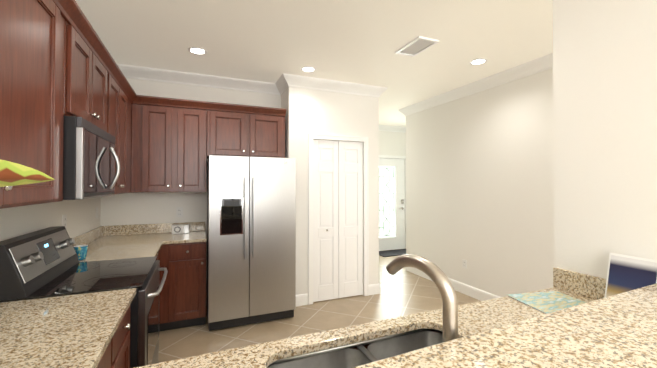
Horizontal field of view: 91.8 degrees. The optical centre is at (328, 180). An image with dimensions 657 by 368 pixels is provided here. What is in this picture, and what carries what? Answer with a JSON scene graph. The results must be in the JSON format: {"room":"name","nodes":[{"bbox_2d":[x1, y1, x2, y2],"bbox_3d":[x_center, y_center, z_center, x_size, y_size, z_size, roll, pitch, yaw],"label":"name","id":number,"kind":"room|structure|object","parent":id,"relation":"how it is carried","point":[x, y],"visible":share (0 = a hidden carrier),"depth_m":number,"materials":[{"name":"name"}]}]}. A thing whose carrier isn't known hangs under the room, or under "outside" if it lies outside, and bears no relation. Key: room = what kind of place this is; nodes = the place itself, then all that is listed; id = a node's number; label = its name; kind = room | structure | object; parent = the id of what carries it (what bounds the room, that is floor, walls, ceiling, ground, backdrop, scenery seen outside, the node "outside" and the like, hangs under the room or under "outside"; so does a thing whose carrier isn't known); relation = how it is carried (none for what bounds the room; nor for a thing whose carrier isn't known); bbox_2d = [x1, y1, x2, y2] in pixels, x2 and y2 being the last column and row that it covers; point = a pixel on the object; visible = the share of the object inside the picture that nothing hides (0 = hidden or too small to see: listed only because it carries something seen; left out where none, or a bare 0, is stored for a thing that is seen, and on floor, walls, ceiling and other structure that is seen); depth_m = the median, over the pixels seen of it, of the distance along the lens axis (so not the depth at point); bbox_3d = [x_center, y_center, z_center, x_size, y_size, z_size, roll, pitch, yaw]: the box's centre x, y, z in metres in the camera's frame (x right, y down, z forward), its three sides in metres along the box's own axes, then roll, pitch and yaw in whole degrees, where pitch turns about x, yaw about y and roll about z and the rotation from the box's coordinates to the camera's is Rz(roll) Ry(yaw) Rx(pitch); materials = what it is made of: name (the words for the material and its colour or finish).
{"room":"kitchen","nodes":[
{"label":"kitchen","id":0,"kind":"room"},
{"bbox_2d":[0,197,100,240],"bbox_3d":[-1.110,0.082,0.043,0.140,2.760,7.540,0,-1,-23],"label":"wall","id":1,"kind":"structure","parent":0,"point":[27,219],"depth_m":2.25,"materials":[{"name":"white paint"}]},
{"bbox_2d":[0,0,11,208],"bbox_3d":[-1.098,-0.406,0.657,0.348,0.992,0.731,0,-1,-23],"label":"upper cabinet","id":2,"kind":"object","parent":1,"relation":"attached to","point":[5,5],"depth_m":1.09,"materials":[{"name":"brown wood"}]},
{"bbox_2d":[12,0,75,206],"bbox_3d":[-1.327,-0.399,1.204,0.348,0.992,0.703,0,-1,-23],"label":"upper cabinet","id":3,"kind":"object","parent":1,"relation":"attached to","point":[57,62],"depth_m":1.34,"materials":[{"name":"brown wood"}]},
{"bbox_2d":[62,214,66,228],"bbox_3d":[-2.045,0.323,2.467,0.008,0.114,0.070,0,-1,-23],"label":"electrical outlet","id":4,"kind":"object","parent":1,"relation":"attached to","point":[64,220],"visible":0.88,"depth_m":2.46,"materials":[{"name":"white plastic"}]},
{"bbox_2d":[72,8,99,127],"bbox_3d":[-1.553,-0.609,1.746,0.348,0.557,0.446,0,-1,-23],"label":"upper cabinet","id":5,"kind":"object","parent":1,"relation":"attached to","point":[86,54],"depth_m":1.86,"materials":[{"name":"brown wood"}]},
{"bbox_2d":[63,116,119,199],"bbox_3d":[-1.557,-0.110,1.907,0.468,0.423,0.748,0,-1,-23],"label":"microwave","id":6,"kind":"object","parent":5,"relation":"attached to","point":[90,157],"visible":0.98,"depth_m":1.72,"materials":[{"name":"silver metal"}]},
{"bbox_2d":[100,44,111,134],"bbox_3d":[-1.674,-0.606,2.035,0.348,0.557,0.446,0,-1,-23],"label":"upper cabinet","id":7,"kind":"object","parent":1,"relation":"attached to","point":[105,60],"depth_m":2.24,"materials":[{"name":"brown wood"}]},
{"bbox_2d":[112,64,123,193],"bbox_3d":[-1.849,-0.383,2.452,0.348,0.992,0.443,0,-1,-23],"label":"upper cabinet","id":8,"kind":"object","parent":1,"relation":"attached to","point":[117,80],"depth_m":2.63,"materials":[{"name":"brown wood"}]},
{"bbox_2d":[124,80,131,192],"bbox_3d":[-1.963,-0.379,2.723,0.348,0.992,0.418,0,-1,-23],"label":"upper cabinet","id":9,"kind":"object","parent":1,"relation":"attached to","point":[127,91],"depth_m":2.93,"materials":[{"name":"brown wood"}]},
{"bbox_2d":[128,92,135,192],"bbox_3d":[-2.153,-0.374,3.177,0.348,0.992,0.681,0,-1,-23],"label":"upper cabinet","id":10,"kind":"object","parent":1,"relation":"attached to","point":[131,115],"depth_m":3.25,"materials":[{"name":"brown wood"}]},
{"bbox_2d":[100,78,280,290],"bbox_3d":[-1.566,0.131,3.863,1.968,2.760,0.140,0,-1,-23],"label":"wall","id":11,"kind":"structure","parent":0,"point":[139,208],"depth_m":3.68,"materials":[{"name":"white paint"}]},
{"bbox_2d":[132,94,175,192],"bbox_3d":[-1.888,-0.370,3.468,0.401,0.992,0.348,0,-1,-23],"label":"upper cabinet","id":12,"kind":"object","parent":11,"relation":"attached to","point":[155,116],"depth_m":3.32,"materials":[{"name":"brown wood"}]},
{"bbox_2d":[176,207,182,216],"bbox_3d":[-1.735,0.369,3.708,0.070,0.114,0.008,0,-1,-23],"label":"electrical outlet","id":13,"kind":"object","parent":11,"relation":"attached to","point":[179,211],"visible":1,"depth_m":3.71,"materials":[{"name":"white plastic"}]},
{"bbox_2d":[176,99,207,191],"bbox_3d":[-1.557,-0.368,3.607,0.318,0.992,0.348,0,-1,-23],"label":"upper cabinet","id":14,"kind":"object","parent":11,"relation":"attached to","point":[191,115],"depth_m":3.46,"materials":[{"name":"brown wood"}]},
{"bbox_2d":[116,63,283,94],"bbox_3d":[-1.466,-1.191,3.795,1.848,0.118,0.094,0,-1,-23],"label":"crown molding","id":15,"kind":"structure","parent":11,"relation":"attached to","point":[129,71],"depth_m":3.76,"materials":[{"name":"white"}]},
{"bbox_2d":[208,102,247,157],"bbox_3d":[-1.202,-0.566,3.758,0.443,0.592,0.348,0,-1,-23],"label":"upper cabinet","id":16,"kind":"object","parent":11,"relation":"attached to","point":[227,123],"depth_m":3.60,"materials":[{"name":"brown wood"}]},
{"bbox_2d":[248,105,286,157],"bbox_3d":[-0.791,-0.564,3.930,0.448,0.592,0.348,0,-1,-23],"label":"upper cabinet","id":17,"kind":"object","parent":11,"relation":"attached to","point":[266,126],"depth_m":3.77,"materials":[{"name":"brown wood"}]},
{"bbox_2d":[281,91,284,108],"bbox_3d":[-0.558,0.135,4.133,0.100,2.760,0.420,0,-1,-23],"label":"wall","id":18,"kind":"structure","parent":0,"point":[283,94],"depth_m":4.06,"materials":[{"name":"white paint"}]},
{"bbox_2d":[75,0,552,126],"bbox_3d":[1.469,-1.290,3.016,7.500,0.060,11.000,0,-1,-23],"label":"ceiling","id":19,"kind":"structure","parent":0,"point":[352,41],"depth_m":2.83,"materials":[{"name":"white paint"}]},
{"bbox_2d":[188,47,206,54],"bbox_3d":[-1.269,-1.255,3.083,0.170,0.007,0.170,0,-1,-23],"label":"recessed light","id":20,"kind":"object","parent":19,"relation":"in","point":[197,50],"visible":1,"depth_m":3.07,"materials":[{"name":"white"}]},
{"bbox_2d":[301,66,315,71],"bbox_3d":[-0.228,-1.249,3.573,0.170,0.007,0.170,0,-1,-23],"label":"recessed light","id":21,"kind":"object","parent":19,"relation":"in","point":[308,69],"visible":1,"depth_m":3.57,"materials":[{"name":"white"}]},
{"bbox_2d":[395,36,438,56],"bbox_3d":[0.822,-1.251,2.983,0.220,0.018,0.360,0,-1,-23],"label":"ceiling vent","id":22,"kind":"object","parent":19,"relation":"in","point":[416,46],"visible":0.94,"depth_m":2.96,"materials":[{"name":"white metal"}]},
{"bbox_2d":[469,58,486,64],"bbox_3d":[1.577,-1.252,3.353,0.170,0.007,0.170,0,-1,-23],"label":"recessed light","id":23,"kind":"object","parent":19,"relation":"in","point":[478,61],"visible":1,"depth_m":3.34,"materials":[{"name":"white"}]},
{"bbox_2d":[158,237,479,362],"bbox_3d":[1.469,1.530,2.980,7.500,0.060,11.000,0,-1,-23],"label":"floor","id":24,"kind":"structure","parent":0,"point":[403,292],"depth_m":3.50,"materials":[{"name":"tile"}]},
{"bbox_2d":[0,226,167,367],"bbox_3d":[-1.411,0.899,1.956,0.729,1.175,0.756,0,-1,-23],"label":"stove","id":25,"kind":"object","parent":24,"relation":"on","point":[43,263],"visible":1,"depth_m":1.77,"materials":[{"name":"grey metal"}]},
{"bbox_2d":[96,306,129,367],"bbox_3d":[-1.177,1.038,1.184,0.623,0.880,0.829,0,-1,-23],"label":"base cabinet","id":26,"kind":"object","parent":24,"relation":"on","point":[117,354],"depth_m":1.45,"materials":[{"name":"brown wood"}]},
{"bbox_2d":[0,288,135,367],"bbox_3d":[-1.041,0.524,0.898,0.648,0.138,1.474,0,-1,-23],"label":"countertop","id":27,"kind":"structure","parent":26,"relation":"on","point":[74,331],"depth_m":1.22,"materials":[{"name":"stone"}]},
{"bbox_2d":[0,159,54,186],"bbox_3d":[-0.713,0.226,0.524,0.302,0.663,0.408,0,-1,-23],"label":"plant","id":28,"kind":"object","parent":27,"relation":"on","point":[12,174],"visible":1,"depth_m":0.71,"materials":[{"name":"green plant"}]},
{"bbox_2d":[157,251,159,331],"bbox_3d":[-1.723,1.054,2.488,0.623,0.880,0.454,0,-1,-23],"label":"base cabinet","id":29,"kind":"object","parent":24,"relation":"on","point":[158,258],"depth_m":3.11,"materials":[{"name":"brown wood"}]},
{"bbox_2d":[73,223,167,261],"bbox_3d":[-1.879,0.550,2.916,0.660,0.138,1.352,0,-1,-23],"label":"countertop","id":30,"kind":"structure","parent":29,"relation":"on","point":[113,242],"depth_m":3.03,"materials":[{"name":"stone"}]},
{"bbox_2d":[74,245,87,259],"bbox_3d":[-1.840,0.531,2.334,0.122,0.100,0.088,0,-1,-23],"label":"mug","id":31,"kind":"object","parent":30,"relation":"on","point":[81,251],"visible":0.6,"depth_m":2.32,"materials":[{"name":"ceramic"}]},
{"bbox_2d":[160,242,205,330],"bbox_3d":[-1.570,1.066,3.450,0.438,0.880,0.593,0,-1,-23],"label":"base cabinet","id":32,"kind":"object","parent":24,"relation":"on","point":[182,298],"depth_m":3.19,"materials":[{"name":"brown wood"}]},
{"bbox_2d":[168,222,206,243],"bbox_3d":[-1.535,0.557,3.452,0.388,0.138,0.628,0,-1,-23],"label":"countertop","id":33,"kind":"structure","parent":32,"relation":"on","point":[197,233],"depth_m":3.52,"materials":[{"name":"stone"}]},
{"bbox_2d":[172,224,188,233],"bbox_3d":[-1.675,0.550,3.608,0.175,0.094,0.096,0,-1,-23],"label":"radio","id":34,"kind":"object","parent":33,"relation":"on","point":[180,229],"visible":1,"depth_m":3.57,"materials":[{"name":"white plastic"}]},
{"bbox_2d":[206,155,295,330],"bbox_3d":[-0.895,0.627,3.605,0.888,1.738,0.782,0,-1,-23],"label":"fridge","id":35,"kind":"object","parent":24,"relation":"on","point":[251,240],"visible":1,"depth_m":3.29,"materials":[{"name":"grey metal"}]},
{"bbox_2d":[379,249,405,256],"bbox_3d":[1.465,1.541,6.810,0.950,0.013,0.470,0,-1,-23],"label":"door mat","id":36,"kind":"object","parent":24,"relation":"on","point":[389,253],"visible":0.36,"depth_m":6.78,"materials":[{"name":"grey fabric"}]},
{"bbox_2d":[285,86,372,294],"bbox_3d":[0.028,0.134,4.080,1.140,2.760,0.110,0,-1,-23],"label":"wall","id":37,"kind":"structure","parent":0,"point":[312,111],"depth_m":3.94,"materials":[{"name":"white paint"}]},
{"bbox_2d":[280,73,383,96],"bbox_3d":[0.071,-1.188,4.004,1.336,0.118,0.094,0,-1,-23],"label":"crown molding","id":38,"kind":"structure","parent":37,"relation":"attached to","point":[283,83],"depth_m":3.98,"materials":[{"name":"white"}]},
{"bbox_2d":[313,139,362,301],"bbox_3d":[0.129,0.497,4.072,0.704,2.010,0.064,0,-1,-23],"label":"pantry door","id":39,"kind":"structure","parent":37,"relation":"in","point":[337,219],"depth_m":4.07,"materials":[{"name":"white wood"}]},
{"bbox_2d":[308,133,368,304],"bbox_3d":[0.138,0.469,4.049,0.836,2.088,0.024,0,-1,-23],"label":"door frame","id":40,"kind":"structure","parent":37,"relation":"attached to","point":[311,137],"depth_m":4.02,"materials":[{"name":"white wood"}]},
{"bbox_2d":[135,287,594,367],"bbox_3d":[0.382,0.580,1.030,2.077,0.030,0.620,0,-1,-23],"label":"countertop","id":41,"kind":"structure","parent":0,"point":[478,317],"depth_m":1.20,"materials":[{"name":"stone"}]},
{"bbox_2d":[268,329,442,367],"bbox_3d":[0.167,0.703,1.024,0.760,0.212,0.359,0,-1,-23],"label":"sink","id":42,"kind":"object","parent":41,"relation":"in","point":[377,349],"visible":0.42,"depth_m":1.16,"materials":[{"name":"metal"}]},
{"bbox_2d":[386,254,457,341],"bbox_3d":[0.277,0.394,0.951,0.088,0.338,0.269,0,-1,-23],"label":"faucet","id":43,"kind":"object","parent":41,"relation":"on","point":[435,273],"visible":0.92,"depth_m":0.86,"materials":[{"name":"silver metal"}]},
{"bbox_2d":[506,291,586,313],"bbox_3d":[1.048,0.567,1.473,0.290,0.006,0.265,0,-1,-11],"label":"magazine","id":44,"kind":"object","parent":41,"relation":"on","point":[548,302],"visible":0.64,"depth_m":1.50,"materials":[{"name":"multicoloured paper"}]},
{"bbox_2d":[553,267,605,299],"bbox_3d":[1.331,0.516,1.426,0.020,0.108,0.616,0,-1,-23],"label":"backsplash","id":45,"kind":"structure","parent":41,"relation":"on","point":[589,286],"depth_m":1.59,"materials":[{"name":"stone"}]},
{"bbox_2d":[604,253,656,297],"bbox_3d":[1.284,0.444,1.344,0.084,0.244,0.170,0,-1,-23],"label":"picture frame","id":46,"kind":"object","parent":41,"relation":"on","point":[625,273],"visible":0.55,"depth_m":1.35,"materials":[{"name":"white paper"}]},
{"bbox_2d":[373,97,378,283],"bbox_3d":[0.182,0.150,5.332,0.112,2.760,2.300,0,-1,-23],"label":"wall","id":47,"kind":"structure","parent":0,"point":[375,99],"depth_m":4.28,"materials":[{"name":"white paint"}]},
{"bbox_2d":[369,283,379,293],"bbox_3d":[0.243,1.462,5.333,0.014,0.135,2.314,0,-1,-23],"label":"baseboard","id":48,"kind":"structure","parent":47,"relation":"attached to","point":[374,287],"depth_m":4.24,"materials":[{"name":"white wood"}]},
{"bbox_2d":[379,131,405,248],"bbox_3d":[1.548,0.174,7.226,4.090,2.760,0.140,0,-1,-23],"label":"wall","id":49,"kind":"structure","parent":0,"point":[392,143],"depth_m":7.11,"materials":[{"name":"white paint"}]},
{"bbox_2d":[379,158,404,250],"bbox_3d":[1.335,0.525,7.070,0.870,2.035,0.093,0,-1,-23],"label":"front door","id":50,"kind":"structure","parent":49,"relation":"in","point":[391,200],"depth_m":7.12,"materials":[{"name":"white"}]},
{"bbox_2d":[379,155,405,247],"bbox_3d":[1.344,0.497,7.049,1.040,2.110,0.020,0,-1,-23],"label":"door frame","id":51,"kind":"structure","parent":49,"relation":"attached to","point":[391,156],"depth_m":7.22,"materials":[{"name":"white wood"}]},
{"bbox_2d":[379,125,405,132],"bbox_3d":[1.644,-1.148,7.156,3.980,0.118,0.094,0,-1,-23],"label":"crown molding","id":52,"kind":"structure","parent":49,"relation":"attached to","point":[389,128],"depth_m":7.06,"materials":[{"name":"white"}]},
{"bbox_2d":[406,68,554,296],"bbox_3d":[2.899,0.106,1.873,0.130,2.760,7.820,0,-1,-23],"label":"wall","id":53,"kind":"structure","parent":0,"point":[480,182],"depth_m":3.90,"materials":[{"name":"white paint"}]},
{"bbox_2d":[405,267,499,300],"bbox_3d":[2.830,1.418,1.835,0.014,0.135,7.834,0,-1,-23],"label":"baseboard","id":54,"kind":"structure","parent":53,"relation":"attached to","point":[458,286],"depth_m":4.23,"materials":[{"name":"white wood"}]},
{"bbox_2d":[462,259,466,268],"bbox_3d":[1.820,1.116,4.259,0.008,0.114,0.070,0,-1,-23],"label":"outlet","id":55,"kind":"object","parent":53,"relation":"attached to","point":[464,263],"visible":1,"depth_m":4.26,"materials":[{"name":"white plastic"}]},
{"bbox_2d":[398,53,552,115],"bbox_3d":[2.778,-1.215,1.890,0.094,0.118,7.914,0,-1,-23],"label":"crown molding","id":56,"kind":"structure","parent":53,"relation":"attached to","point":[543,63],"depth_m":3.89,"materials":[{"name":"white"}]},
{"bbox_2d":[552,0,656,278],"bbox_3d":[2.135,0.078,-0.290,0.130,2.760,4.420,0,-1,-23],"label":"wall","id":57,"kind":"structure","parent":0,"point":[605,116],"depth_m":1.51,"materials":[{"name":"white paint"}]},
{"bbox_3d":[0.230,0.950,0.546,2.726,1.038,0.143,0,-1,-23],"label":"support","id":58,"kind":"object","parent":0,"visible":0},
{"bbox_2d":[353,283,656,367],"bbox_3d":[0.236,0.414,0.540,2.726,0.030,0.525,0,-1,-23],"label":"bar","id":59,"kind":"object","parent":58,"relation":"on","point":[617,331],"visible":1,"depth_m":0.79,"materials":[{"name":"stone"}]}
]}

